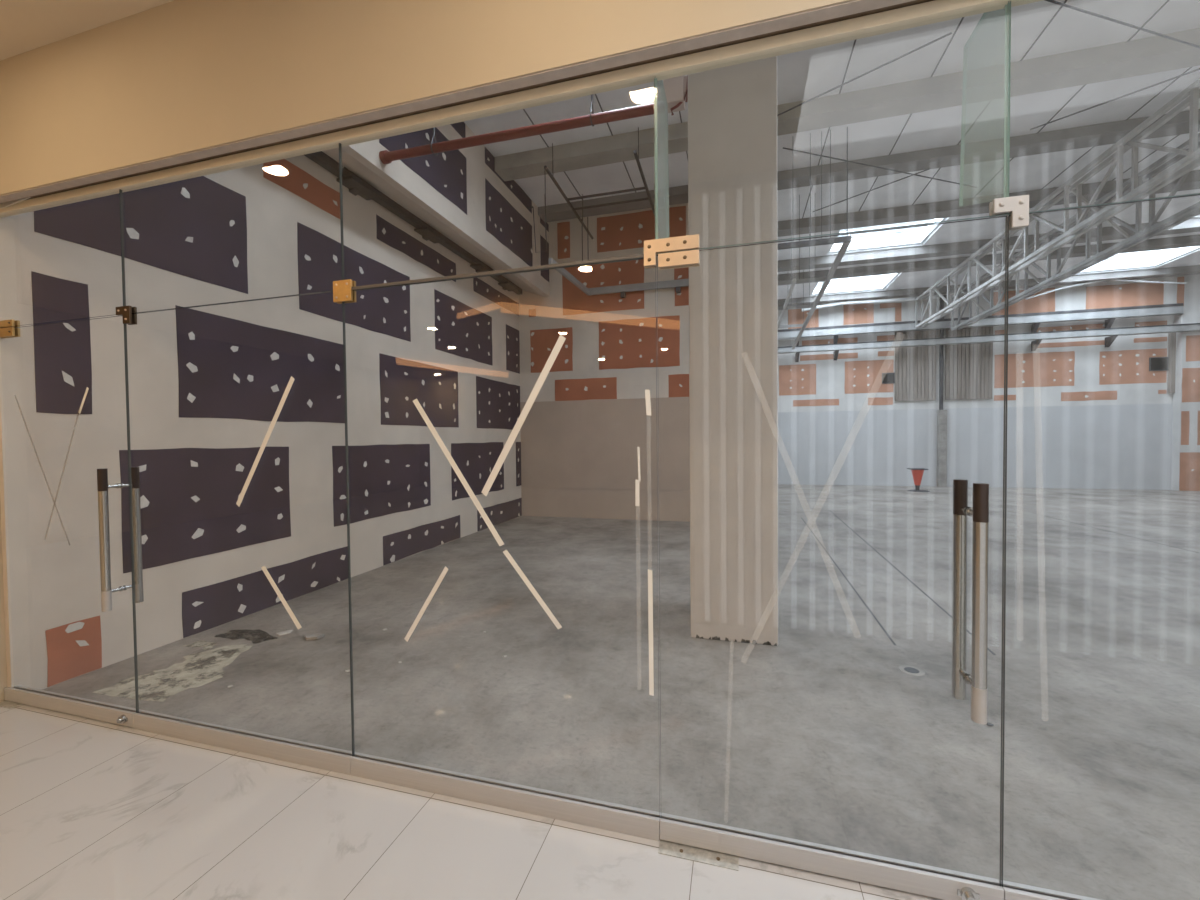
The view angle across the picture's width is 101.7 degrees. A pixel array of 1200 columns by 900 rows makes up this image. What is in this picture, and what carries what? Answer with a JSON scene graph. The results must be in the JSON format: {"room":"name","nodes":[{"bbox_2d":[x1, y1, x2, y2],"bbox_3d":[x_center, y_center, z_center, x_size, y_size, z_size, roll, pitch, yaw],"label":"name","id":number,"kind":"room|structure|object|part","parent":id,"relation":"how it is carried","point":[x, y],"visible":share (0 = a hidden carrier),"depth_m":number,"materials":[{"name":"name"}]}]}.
{"room":"shopping mall corridor","nodes":[
{"label":"shopping mall corridor","id":0,"kind":"room"},
{"bbox_2d":[0,215,34,688],"bbox_3d":[-3.786,0.019,2.976,0.700,2.900,0.100,0,1,16],"label":"wall","id":1,"kind":"structure","parent":0,"point":[13,451],"depth_m":2.88,"materials":[{"name":"beige paint"}]},
{"bbox_2d":[4,315,143,726],"bbox_3d":[-2.975,0.382,2.710,1.069,2.160,0.179,0,1,16],"label":"door","id":2,"kind":"structure","parent":1,"relation":"in","point":[102,711],"depth_m":2.64,"materials":[{"name":"clear glass"}]},
{"bbox_2d":[0,319,20,338],"bbox_3d":[-3.407,-0.693,2.801,0.180,0.092,0.039,0,1,16],"label":"hinge plate","id":3,"kind":"object","parent":2,"relation":"attached to","point":[7,327],"visible":1,"depth_m":2.78,"materials":[{"name":"gold metal"}]},
{"bbox_3d":[-3.406,-0.719,2.803,0.180,0.039,0.034,0,1,16],"label":"plate","id":4,"kind":"part","parent":3,"relation":"part of","materials":[{"name":"gold metal"}]},
{"bbox_3d":[-3.406,-0.671,2.804,0.180,0.049,0.034,0,1,16],"label":"door plate","id":5,"kind":"part","parent":3,"relation":"part of","materials":[{"name":"gold metal"}]},
{"bbox_3d":[-2.965,1.425,2.734,1.069,0.073,0.042,0,1,16],"label":"rail","id":6,"kind":"part","parent":2,"relation":"part of","materials":[{"name":"metal"}]},
{"bbox_2d":[0,0,173,60],"bbox_3d":[-3.820,-2.005,-3.405,14.500,0.160,11.900,0,1,16],"label":"ceiling","id":7,"kind":"structure","parent":0,"point":[25,25],"depth_m":2.34,"materials":[{"name":"beige paint"}]},
{"bbox_2d":[18,155,521,689],"bbox_3d":[-2.838,-0.836,6.350,0.706,4.443,6.950,0,1,16],"label":"wall","id":8,"kind":"structure","parent":0,"point":[207,384],"depth_m":4.20,"materials":[{"name":"paint"}]},
{"bbox_2d":[0,0,852,701],"bbox_3d":[-2.178,-1.485,2.433,14.500,5.900,0.200,0,1,16],"label":"wall","id":9,"kind":"structure","parent":0,"point":[176,77],"depth_m":2.12,"materials":[{"name":"beige paint"}]},
{"bbox_2d":[0,197,30,207],"bbox_3d":[-3.279,-1.383,2.729,0.460,0.036,0.006,0,1,16],"label":"trim","id":10,"kind":"structure","parent":9,"relation":"attached to","point":[6,204],"depth_m":2.73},
{"bbox_2d":[124,291,356,774],"bbox_3d":[-1.793,0.379,2.378,1.382,2.169,0.042,0,1,16],"label":"glass door","id":11,"kind":"structure","parent":9,"relation":"in","point":[279,748],"depth_m":2.35,"materials":[{"name":"clear glass"}]},
{"bbox_2d":[116,306,136,324],"bbox_3d":[-2.459,-0.697,2.535,0.101,0.090,0.039,0,1,16],"label":"plate","id":12,"kind":"object","parent":11,"relation":"attached to","point":[126,312],"visible":1,"depth_m":2.52,"materials":[{"name":"brown metal"}]},
{"bbox_3d":[-1.783,1.424,2.402,1.382,0.079,0.042,0,1,16],"label":"rail","id":13,"kind":"part","parent":11,"relation":"part of","materials":[{"name":"metal"}]},
{"bbox_2d":[0,0,933,203],"bbox_3d":[0.624,-1.411,1.575,8.640,0.062,0.048,0,1,16],"label":"trim","id":14,"kind":"structure","parent":9,"relation":"attached to","point":[855,6],"depth_m":1.85,"materials":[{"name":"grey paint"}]},
{"bbox_2d":[343,258,660,840],"bbox_3d":[-0.455,0.377,2.002,1.394,2.164,0.042,0,1,16],"label":"glass panel","id":15,"kind":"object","parent":9,"relation":"in","point":[633,821],"depth_m":1.98,"materials":[{"name":"clear glass"}]},
{"bbox_2d":[333,279,355,303],"bbox_3d":[-1.131,-0.701,2.162,0.095,0.092,0.039,0,1,16],"label":"plate","id":16,"kind":"object","parent":15,"relation":"attached to","point":[342,289],"visible":1,"depth_m":2.15,"materials":[{"name":"gold metal"}]},
{"bbox_3d":[-0.445,1.419,2.026,1.394,0.079,0.042,0,1,16],"label":"rail","id":17,"kind":"part","parent":15,"relation":"part of","materials":[{"name":"metal"}]},
{"bbox_2d":[654,78,668,238],"bbox_3d":[0.247,-1.110,1.941,0.012,0.675,0.316,0,1,16],"label":"glass fin","id":18,"kind":"object","parent":9,"relation":"attached to","point":[661,106],"visible":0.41,"depth_m":1.88,"materials":[{"name":"teal"}]},
{"bbox_2d":[657,216,1006,899],"bbox_3d":[0.737,0.366,1.667,1.079,2.161,0.179,0,1,16],"label":"door","id":19,"kind":"structure","parent":9,"relation":"in","point":[921,879],"depth_m":1.60,"materials":[{"name":"clear glass"}]},
{"bbox_2d":[644,234,699,269],"bbox_3d":[0.259,-0.713,1.771,0.199,0.102,0.039,0,1,16],"label":"hinge plate","id":20,"kind":"object","parent":19,"relation":"attached to","point":[691,258],"visible":1,"depth_m":1.76,"materials":[{"name":"gold metal"}]},
{"bbox_3d":[0.285,-0.687,1.767,0.146,0.048,0.034,0,1,16],"label":"door plate","id":21,"kind":"part","parent":20,"relation":"part of","materials":[{"name":"gold metal"}]},
{"bbox_3d":[0.748,1.411,1.691,1.079,0.071,0.042,0,1,16],"label":"rail","id":22,"kind":"part","parent":19,"relation":"part of","materials":[{"name":"metal"}]},
{"bbox_2d":[959,5,1008,206],"bbox_3d":[1.288,-1.113,1.648,0.012,0.675,0.316,0,1,16],"label":"glass fin","id":23,"kind":"object","parent":9,"relation":"attached to","point":[985,13],"visible":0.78,"depth_m":1.76,"materials":[{"name":"teal"}]},
{"bbox_2d":[998,194,1199,899],"bbox_3d":[1.928,0.366,1.333,1.390,2.169,0.042,0,1,16],"label":"window","id":24,"kind":"structure","parent":9,"relation":"in","point":[1012,891],"depth_m":1.52,"materials":[{"name":"clear glass"}]},
{"bbox_2d":[989,195,1028,230],"bbox_3d":[1.249,-0.721,1.492,0.089,0.092,0.039,0,1,16],"label":"plate","id":25,"kind":"object","parent":24,"relation":"attached to","point":[1017,206],"visible":1,"depth_m":1.48,"materials":[{"name":"metal"}]},
{"bbox_3d":[1.938,1.411,1.357,1.390,0.079,0.042,0,1,16],"label":"rail","id":26,"kind":"part","parent":24,"relation":"part of","materials":[{"name":"metal"}]},
{"bbox_2d":[322,121,549,296],"bbox_3d":[-2.557,-3.588,6.200,1.346,1.460,6.950,0,1,16],"label":"wall","id":27,"kind":"structure","parent":0,"point":[460,194],"depth_m":6.51,"materials":[{"name":"white paint"}]},
{"bbox_2d":[304,151,521,294],"bbox_3d":[-2.438,-2.937,6.142,0.198,0.160,6.830,0,1,16],"label":"steel rail","id":28,"kind":"object","parent":27,"relation":"attached to","point":[354,183],"visible":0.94,"depth_m":6.03,"materials":[{"name":"black metal"}]},
{"bbox_2d":[0,484,1199,899],"bbox_3d":[3.050,1.458,2.703,24.400,0.101,27.200,0,1,16],"label":"floor","id":29,"kind":"structure","parent":0,"point":[819,735],"depth_m":2.58,"materials":[{"name":"concrete"}]},
{"bbox_2d":[0,700,21,708],"bbox_3d":[-3.414,1.468,2.822,0.150,0.003,0.054,0,1,16],"label":"floor plate","id":30,"kind":"object","parent":29,"relation":"on","point":[6,704],"visible":1,"depth_m":2.82,"materials":[{"name":"metal"}]},
{"bbox_2d":[276,630,292,635],"bbox_3d":[-2.466,1.431,3.827,0.112,0.010,0.064,-2,2,-41],"label":"scrap","id":31,"kind":"object","parent":29,"relation":"on","point":[288,631],"visible":1,"depth_m":3.82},
{"bbox_2d":[305,633,323,640],"bbox_3d":[-2.186,1.422,3.729,0.152,0.028,0.088,-1,1,-8],"label":"chip","id":32,"kind":"object","parent":29,"relation":"on","point":[314,636],"visible":1,"depth_m":3.71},
{"bbox_2d":[658,840,738,870],"bbox_3d":[0.353,1.454,1.759,0.281,0.004,0.063,0,1,16],"label":"floor plate","id":33,"kind":"object","parent":29,"relation":"on","point":[678,850],"visible":1,"depth_m":1.75,"materials":[{"name":"metal"}]},
{"bbox_2d":[688,56,777,645],"bbox_3d":[1.039,-1.449,3.835,0.621,5.700,0.644,0,1,16],"label":"column","id":34,"kind":"structure","parent":29,"relation":"on","point":[732,110],"depth_m":3.54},
{"bbox_2d":[663,75,687,114],"bbox_3d":[0.621,-3.441,3.919,0.219,1.513,0.130,0,1,16],"label":"junction box","id":35,"kind":"object","parent":34,"relation":"attached to","point":[676,88],"visible":0.52,"depth_m":3.88,"materials":[{"name":"beige paint"}]},
{"bbox_2d":[899,665,924,675],"bbox_3d":[1.990,1.407,3.121,0.144,0.005,0.143,0,1,16],"label":"floor drain","id":36,"kind":"object","parent":29,"relation":"on","point":[910,670],"visible":1,"depth_m":3.11,"materials":[{"name":"metal"}]},
{"bbox_2d":[907,468,929,491],"bbox_3d":[8.627,0.806,13.245,0.520,0.610,0.520,0,1,16],"label":"traffic cone","id":37,"kind":"object","parent":29,"relation":"on","point":[917,473],"visible":1,"depth_m":13.18,"materials":[{"name":"plastic"}]},
{"bbox_2d":[937,295,946,486],"bbox_3d":[9.927,-1.694,14.187,0.210,5.540,0.180,0,1,16],"label":"post","id":38,"kind":"object","parent":29,"relation":"on","point":[941,414],"visible":0.81,"depth_m":14.14,"materials":[{"name":"metal"}]},
{"bbox_2d":[519,203,689,521],"bbox_3d":[0.332,-1.588,9.149,5.300,5.750,0.210,0,1,16],"label":"wall","id":39,"kind":"structure","parent":0,"point":[608,350],"depth_m":9.10,"materials":[{"name":"paint"}]},
{"bbox_2d":[549,258,688,297],"bbox_3d":[1.021,-2.876,7.857,3.225,0.210,1.841,0,1,16],"label":"steel rail","id":40,"kind":"object","parent":39,"relation":"attached to","point":[679,283],"visible":0.73,"depth_m":8.74,"materials":[{"name":"grey metal"}]},
{"bbox_2d":[464,0,1199,298],"bbox_3d":[7.172,-4.541,7.469,19.400,0.206,14.900,0,1,16],"label":"ceiling","id":41,"kind":"structure","parent":0,"point":[1040,28],"depth_m":6.61,"materials":[{"name":"grey metal"}]},
{"bbox_2d":[379,94,653,163],"bbox_3d":[-0.749,-3.599,4.547,3.040,1.397,0.124,0,1,16],"label":"pipe","id":42,"kind":"object","parent":41,"relation":"hanging from","point":[386,157],"visible":0.94,"depth_m":4.53,"materials":[{"name":"metal"}]},
{"bbox_2d":[528,194,546,252],"bbox_3d":[-1.070,-3.887,8.399,0.332,0.972,0.024,0,1,16],"label":"hoop","id":43,"kind":"object","parent":41,"relation":"hanging from","point":[544,194],"visible":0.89,"depth_m":8.41,"materials":[{"name":"metal"}]},
{"bbox_2d":[544,127,654,268],"bbox_3d":[0.158,-3.698,7.669,1.344,1.340,2.451,0,1,16],"label":"pipe","id":44,"kind":"object","parent":41,"relation":"hanging from","point":[636,155],"visible":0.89,"depth_m":7.49,"materials":[{"name":"black metal"}]},
{"bbox_3d":[-0.297,-3.461,8.192,0.014,0.850,0.016,0,1,16],"label":"drop rod","id":45,"kind":"part","parent":44,"relation":"part of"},
{"bbox_3d":[-0.201,-3.461,8.165,0.014,0.850,0.016,0,1,16],"label":"drop rod","id":46,"kind":"part","parent":44,"relation":"part of","materials":[{"name":"grey metal"}]},
{"bbox_2d":[778,127,851,349],"bbox_3d":[4.185,-3.712,10.883,1.155,1.540,8.666,0,1,16],"label":"frame","id":47,"kind":"object","parent":41,"relation":"hanging from","point":[846,240],"visible":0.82,"depth_m":8.23,"materials":[{"name":"metal"}]},
{"bbox_2d":[813,168,929,211],"bbox_3d":[4.333,-4.195,7.952,0.018,0.018,1.783,-2,2,-40],"label":"rod","id":48,"kind":"object","parent":47,"relation":"attached to","point":[929,168],"visible":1,"depth_m":7.84,"materials":[{"name":"metal"}]},
{"bbox_2d":[783,147,976,187],"bbox_3d":[4.298,-4.200,7.311,3.718,0.018,0.018,-1,1,-18],"label":"rod","id":49,"kind":"object","parent":47,"relation":"attached to","point":[783,147],"visible":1,"depth_m":7.25,"materials":[{"name":"metal"}]},
{"bbox_2d":[495,28,1199,180],"bbox_3d":[7.072,-4.286,5.000,17.860,0.200,0.320,0,1,16],"label":"ceiling beam","id":50,"kind":"structure","parent":41,"relation":"attached to","point":[1154,54],"depth_m":5.83,"materials":[{"name":"grey metal"}]},
{"bbox_2d":[545,181,545,237],"bbox_3d":[-0.813,-3.660,7.272,0.010,1.000,0.012,0,1,16],"label":"hanging wire","id":51,"kind":"object","parent":50,"relation":"hanging from","point":[545,181],"visible":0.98,"depth_m":7.27,"materials":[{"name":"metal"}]},
{"bbox_2d":[777,32,951,115],"bbox_3d":[2.687,-4.145,5.607,2.208,0.018,0.018,1,2,43],"label":"rod","id":52,"kind":"object","parent":50,"relation":"attached to","point":[950,33],"visible":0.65,"depth_m":5.35,"materials":[{"name":"metal"}]},
{"bbox_2d":[951,133,1199,329],"bbox_3d":[8.543,-3.730,8.456,0.220,0.960,11.145,0,1,16],"label":"roof truss","id":53,"kind":"object","parent":50,"relation":"attached to","point":[1153,229],"visible":0.87,"depth_m":8.42,"materials":[{"name":"grey metal"}]},
{"bbox_2d":[950,183,1130,311],"bbox_3d":[8.164,-3.728,8.770,0.766,0.874,6.935,0,1,16],"label":"brace","id":54,"kind":"object","parent":53,"relation":"on","point":[1095,209],"visible":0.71,"depth_m":7.73,"materials":[{"name":"grey paint"}]},
{"bbox_2d":[915,78,1199,327],"bbox_3d":[7.676,-3.787,8.698,0.220,0.840,11.145,0,1,16],"label":"roof truss","id":55,"kind":"object","parent":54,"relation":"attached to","point":[1123,145],"visible":0.91,"depth_m":7.22,"materials":[{"name":"grey metal"}]},
{"bbox_2d":[1030,68,1199,129],"bbox_3d":[6.138,-4.185,5.840,0.018,0.018,1.510,-2,2,-42],"label":"rod","id":56,"kind":"object","parent":50,"relation":"attached to","point":[1199,68],"visible":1,"depth_m":5.81,"materials":[{"name":"metal"}]},
{"bbox_2d":[1044,0,1199,47],"bbox_3d":[5.115,-4.150,4.762,2.269,0.018,0.018,-1,1,-15],"label":"rod","id":57,"kind":"object","parent":50,"relation":"attached to","point":[1051,1],"visible":1,"depth_m":4.74,"materials":[{"name":"metal"}]},
{"bbox_2d":[811,273,899,294],"bbox_3d":[6.961,-4.707,13.369,1.998,0.180,2.050,0,1,16],"label":"skylight","id":58,"kind":"object","parent":41,"relation":"attached to","point":[882,284],"visible":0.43,"depth_m":14.10,"materials":[{"name":"white glass"}]},
{"bbox_2d":[538,109,1199,221],"bbox_3d":[7.516,-4.357,6.583,17.860,0.140,0.330,0,1,16],"label":"ceiling beam","id":59,"kind":"structure","parent":41,"relation":"attached to","point":[1107,133],"depth_m":7.24,"materials":[{"name":"grey metal"}]},
{"bbox_2d":[828,218,945,252],"bbox_3d":[5.928,-4.623,10.155,1.948,0.180,1.840,0,1,16],"label":"skylight","id":60,"kind":"object","parent":41,"relation":"attached to","point":[920,238],"visible":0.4,"depth_m":10.81,"materials":[{"name":"white glass"}]},
{"bbox_2d":[777,170,1199,236],"bbox_3d":[9.935,-4.390,7.871,13.900,0.180,0.320,0,1,16],"label":"roof truss","id":61,"kind":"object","parent":41,"relation":"attached to","point":[950,208],"depth_m":8.88,"materials":[{"name":"grey metal"}]},
{"bbox_2d":[778,217,1199,271],"bbox_3d":[10.537,-4.445,10.018,13.900,0.180,0.300,0,1,16],"label":"ceiling beam","id":62,"kind":"structure","parent":41,"relation":"attached to","point":[1193,224],"depth_m":10.80,"materials":[{"name":"grey metal"}]},
{"bbox_2d":[778,234,1199,280],"bbox_3d":[10.821,-4.481,11.028,13.900,0.160,0.280,0,1,16],"label":"ceiling beam","id":63,"kind":"structure","parent":41,"relation":"attached to","point":[1191,240],"depth_m":11.59,"materials":[{"name":"grey metal"}]},
{"bbox_2d":[778,265,1199,306],"bbox_3d":[11.481,-4.542,13.376,13.900,0.160,0.300,0,1,16],"label":"ceiling beam","id":64,"kind":"structure","parent":41,"relation":"attached to","point":[1195,269],"depth_m":13.28,"materials":[{"name":"grey metal"}]},
{"bbox_2d":[801,295,939,311],"bbox_3d":[7.894,-4.324,14.389,3.655,0.205,0.100,0,1,16],"label":"pipe","id":65,"kind":"object","parent":64,"relation":"attached to","point":[934,296],"visible":0.83,"depth_m":14.36,"materials":[{"name":"grey metal"}]},
{"bbox_2d":[1026,279,1186,299],"bbox_3d":[13.263,-4.308,12.882,3.408,0.401,0.044,0,1,16],"label":"pipe","id":66,"kind":"object","parent":64,"relation":"attached to","point":[1113,279],"visible":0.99,"depth_m":12.80,"materials":[{"name":"grey metal"}]},
{"bbox_2d":[1079,246,1199,272],"bbox_3d":[12.857,-4.727,11.712,2.048,0.180,2.050,0,1,16],"label":"skylight","id":67,"kind":"object","parent":41,"relation":"attached to","point":[1149,261],"visible":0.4,"depth_m":12.30,"materials":[{"name":"white glass"}]},
{"bbox_2d":[778,403,1172,489],"bbox_3d":[11.587,-0.075,13.976,14.050,2.280,0.210,0,1,16],"label":"wall","id":68,"kind":"structure","parent":0,"point":[1129,446],"depth_m":13.99,"materials":[{"name":"white metal"}]},
{"bbox_2d":[778,274,1199,411],"bbox_3d":[11.549,-2.948,13.876,14.050,3.470,0.280,0,1,16],"label":"wall","id":69,"kind":"structure","parent":0,"point":[1135,369],"depth_m":13.89,"materials":[{"name":"white paint"}]},
{"bbox_3d":[9.306,-2.564,14.430,1.070,2.220,0.044,0,1,16],"label":"ribbed panel","id":70,"kind":"part","parent":69,"relation":"part of","materials":[{"name":"grey metal"}]},
{"bbox_3d":[10.611,-2.568,14.063,1.160,2.220,0.044,0,1,16],"label":"ribbed panel","id":71,"kind":"part","parent":69,"relation":"part of","materials":[{"name":"grey metal"}]},
{"bbox_2d":[778,303,1183,345],"bbox_3d":[9.935,-3.487,14.072,10.500,0.530,0.256,0,1,16],"label":"ceiling beam","id":72,"kind":"structure","parent":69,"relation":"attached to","point":[1110,314],"depth_m":13.54,"materials":[{"name":"grey metal"}]},
{"bbox_2d":[778,323,1199,361],"bbox_3d":[10.206,-2.977,13.958,11.080,0.450,0.356,0,1,16],"label":"channel","id":73,"kind":"object","parent":69,"relation":"attached to","point":[1112,333],"visible":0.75,"depth_m":13.53,"materials":[{"name":"grey metal"}]},
{"bbox_3d":[15.085,-2.318,12.795,0.300,1.650,0.080,0,1,16],"label":"ribbed panel","id":74,"kind":"part","parent":69,"relation":"part of","materials":[{"name":"grey metal"}]},
{"bbox_2d":[1171,311,1199,490],"bbox_3d":[16.654,-1.247,12.286,3.371,4.600,0.246,0,1,16],"label":"wall","id":75,"kind":"structure","parent":0,"point":[1185,474],"depth_m":12.60,"materials":[{"name":"white paint"}]},
{"bbox_3d":[8.460,-1.522,-0.555,12.200,5.900,0.200,0,1,16],"label":"wall","id":76,"kind":"structure","parent":0,"visible":0},
{"bbox_2d":[18,189,123,325],"bbox_3d":[-2.989,-1.036,2.678,1.066,0.661,0.010,0,1,16],"label":"window","id":77,"kind":"structure","parent":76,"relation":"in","point":[119,189],"depth_m":2.54,"materials":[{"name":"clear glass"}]},
{"bbox_2d":[120,143,342,313],"bbox_3d":[-1.807,-1.040,2.346,1.379,0.663,0.010,0,1,16],"label":"window","id":78,"kind":"structure","parent":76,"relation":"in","point":[121,197],"depth_m":2.52,"materials":[{"name":"clear glass"}]},
{"bbox_2d":[340,77,655,290],"bbox_3d":[-0.469,-1.040,1.970,1.391,0.670,0.022,0,1,16],"label":"window","id":79,"kind":"structure","parent":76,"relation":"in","point":[637,255],"depth_m":1.97,"materials":[{"name":"clear glass"}]},
{"bbox_2d":[0,0,1042,217],"bbox_3d":[0.646,-1.377,1.652,8.640,0.041,0.042,0,1,16],"label":"trim","id":80,"kind":"structure","parent":76,"relation":"attached to","point":[935,11],"depth_m":1.85,"materials":[{"name":"beige metal"}]},
{"bbox_2d":[656,2,1008,253],"bbox_3d":[0.723,-1.049,1.635,1.076,0.661,0.010,0,1,16],"label":"window","id":81,"kind":"structure","parent":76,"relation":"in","point":[1008,2],"depth_m":1.53,"materials":[{"name":"clear glass"}]},
{"bbox_2d":[1007,1,1199,215],"bbox_3d":[1.914,-1.053,1.300,1.387,0.663,0.010,0,1,16],"label":"window","id":82,"kind":"structure","parent":76,"relation":"in","point":[1008,214],"depth_m":1.49,"materials":[{"name":"clear glass"}]}
]}

